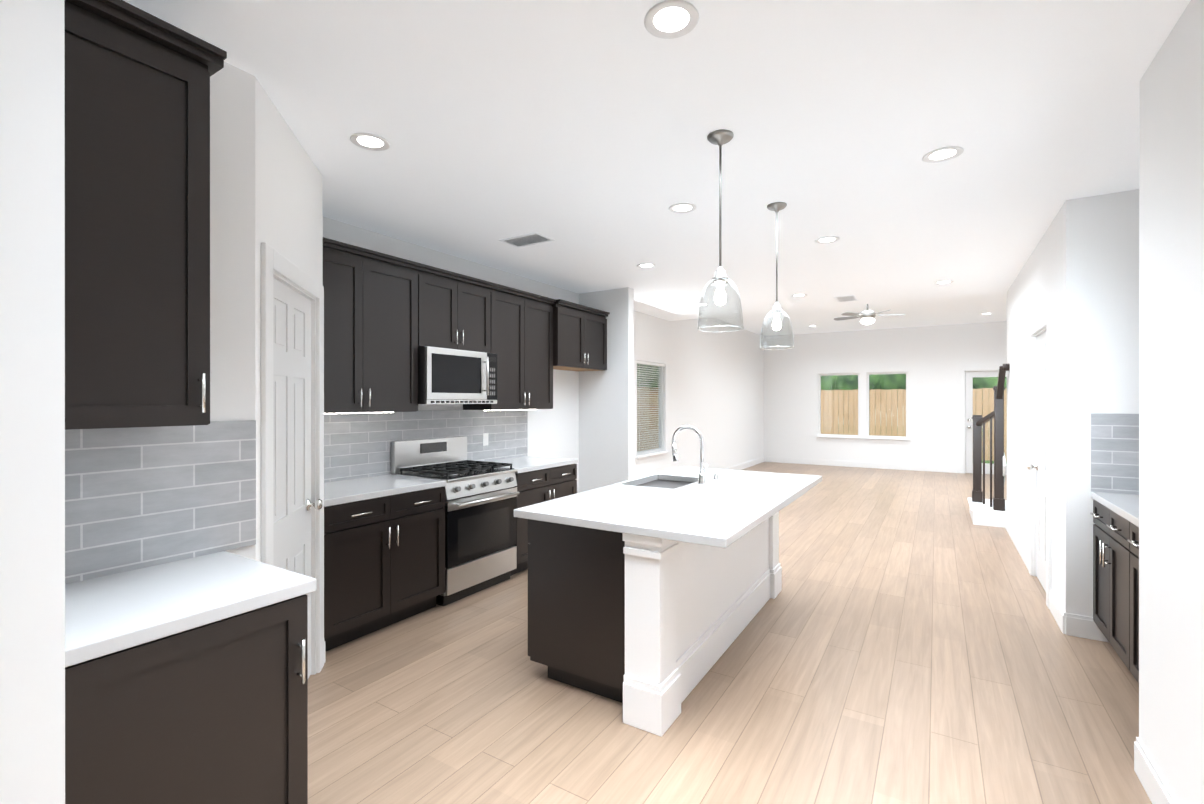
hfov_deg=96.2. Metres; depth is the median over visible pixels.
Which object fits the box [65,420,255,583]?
backsplash
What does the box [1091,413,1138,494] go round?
backsplash
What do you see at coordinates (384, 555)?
base cabinet
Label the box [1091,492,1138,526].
countertop
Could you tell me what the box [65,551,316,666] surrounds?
countertop
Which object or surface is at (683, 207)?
recessed light
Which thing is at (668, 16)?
recessed light
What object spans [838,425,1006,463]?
ground
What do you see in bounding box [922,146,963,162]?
recessed light
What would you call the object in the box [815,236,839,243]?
recessed light
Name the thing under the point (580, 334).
upper cabinet
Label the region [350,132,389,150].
recessed light
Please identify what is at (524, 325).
upper cabinet
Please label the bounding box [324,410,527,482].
backsplash
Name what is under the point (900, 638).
floor
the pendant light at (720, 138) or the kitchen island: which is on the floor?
the kitchen island
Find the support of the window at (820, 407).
in the wall
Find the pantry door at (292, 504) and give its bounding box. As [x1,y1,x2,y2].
[273,277,321,677]
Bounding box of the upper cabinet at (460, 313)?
[427,269,494,353]
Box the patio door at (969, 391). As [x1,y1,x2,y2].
[965,371,1006,474]
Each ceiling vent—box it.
[499,232,554,247]
[834,295,857,301]
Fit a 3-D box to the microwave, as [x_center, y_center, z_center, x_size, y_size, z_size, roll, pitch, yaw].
[-1.242,-0.198,4.365,0.468,0.426,0.752,0,0,32]
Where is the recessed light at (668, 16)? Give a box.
[644,0,698,38]
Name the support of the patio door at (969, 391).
in the wall
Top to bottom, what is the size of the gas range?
1.165 m
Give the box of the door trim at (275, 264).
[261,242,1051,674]
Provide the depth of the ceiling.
2.55 m
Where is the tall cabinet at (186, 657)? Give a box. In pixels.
[64,0,316,803]
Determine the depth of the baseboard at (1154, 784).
3.43 m
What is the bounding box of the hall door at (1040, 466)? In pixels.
[1027,331,1045,591]
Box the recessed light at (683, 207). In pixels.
[669,203,696,212]
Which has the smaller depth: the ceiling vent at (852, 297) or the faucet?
the faucet
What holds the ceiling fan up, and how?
hanging from the ceiling
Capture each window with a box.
[637,360,664,455]
[818,373,859,436]
[867,372,907,438]
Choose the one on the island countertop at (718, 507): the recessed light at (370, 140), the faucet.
the faucet
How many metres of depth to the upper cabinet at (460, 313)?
4.33 m
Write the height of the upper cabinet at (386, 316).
1.045 m
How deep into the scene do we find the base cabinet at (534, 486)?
4.72 m
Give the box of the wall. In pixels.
[0,0,1203,803]
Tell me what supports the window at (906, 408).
in the wall
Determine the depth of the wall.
2.08 m
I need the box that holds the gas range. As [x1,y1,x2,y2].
[391,436,518,605]
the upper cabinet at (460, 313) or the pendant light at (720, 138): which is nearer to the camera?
the pendant light at (720, 138)
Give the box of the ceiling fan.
[834,304,904,324]
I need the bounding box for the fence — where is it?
[637,387,1006,460]
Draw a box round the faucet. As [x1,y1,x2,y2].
[671,425,718,484]
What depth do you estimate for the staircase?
6.41 m
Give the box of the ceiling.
[123,0,1190,335]
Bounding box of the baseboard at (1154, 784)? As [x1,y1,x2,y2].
[324,456,1178,803]
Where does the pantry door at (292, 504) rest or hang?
in the wall
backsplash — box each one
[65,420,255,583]
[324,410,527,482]
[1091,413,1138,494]
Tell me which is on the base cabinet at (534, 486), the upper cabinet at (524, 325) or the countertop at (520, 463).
the countertop at (520, 463)
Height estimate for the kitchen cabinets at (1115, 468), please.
1.400 m
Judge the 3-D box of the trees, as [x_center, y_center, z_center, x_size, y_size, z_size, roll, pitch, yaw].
[5.914,-2.421,9.520,24.449,8.014,26.739,0,0,32]
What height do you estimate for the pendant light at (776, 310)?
0.929 m
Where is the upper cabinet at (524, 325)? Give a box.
[455,289,554,412]
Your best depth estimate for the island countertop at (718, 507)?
2.90 m
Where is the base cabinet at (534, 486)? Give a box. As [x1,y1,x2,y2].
[510,461,577,575]
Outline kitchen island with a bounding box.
[518,477,781,736]
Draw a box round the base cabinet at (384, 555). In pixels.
[324,485,445,651]
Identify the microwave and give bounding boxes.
[418,346,496,403]
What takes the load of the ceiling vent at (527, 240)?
in the ceiling
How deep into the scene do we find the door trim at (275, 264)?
2.93 m
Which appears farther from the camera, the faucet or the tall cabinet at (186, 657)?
the faucet
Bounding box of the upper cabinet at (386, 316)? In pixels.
[323,245,426,416]
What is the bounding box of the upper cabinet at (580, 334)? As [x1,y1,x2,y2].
[555,301,606,370]
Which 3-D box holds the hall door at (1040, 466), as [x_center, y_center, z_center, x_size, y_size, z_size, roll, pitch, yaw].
[3.447,0.458,4.234,0.111,2.009,0.758,0,0,32]
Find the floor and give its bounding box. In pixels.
[308,462,1151,803]
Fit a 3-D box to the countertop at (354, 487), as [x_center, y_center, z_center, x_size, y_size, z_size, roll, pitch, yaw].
[-1.611,0.576,3.612,0.637,0.040,0.907,0,0,32]
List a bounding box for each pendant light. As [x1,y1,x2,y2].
[697,129,743,331]
[759,202,793,349]
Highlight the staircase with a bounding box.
[968,364,1008,527]
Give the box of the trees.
[637,364,1006,434]
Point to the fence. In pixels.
(826, 410)
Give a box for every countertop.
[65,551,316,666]
[324,473,445,504]
[485,457,577,472]
[514,466,821,548]
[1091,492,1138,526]
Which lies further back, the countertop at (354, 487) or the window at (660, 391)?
the window at (660, 391)

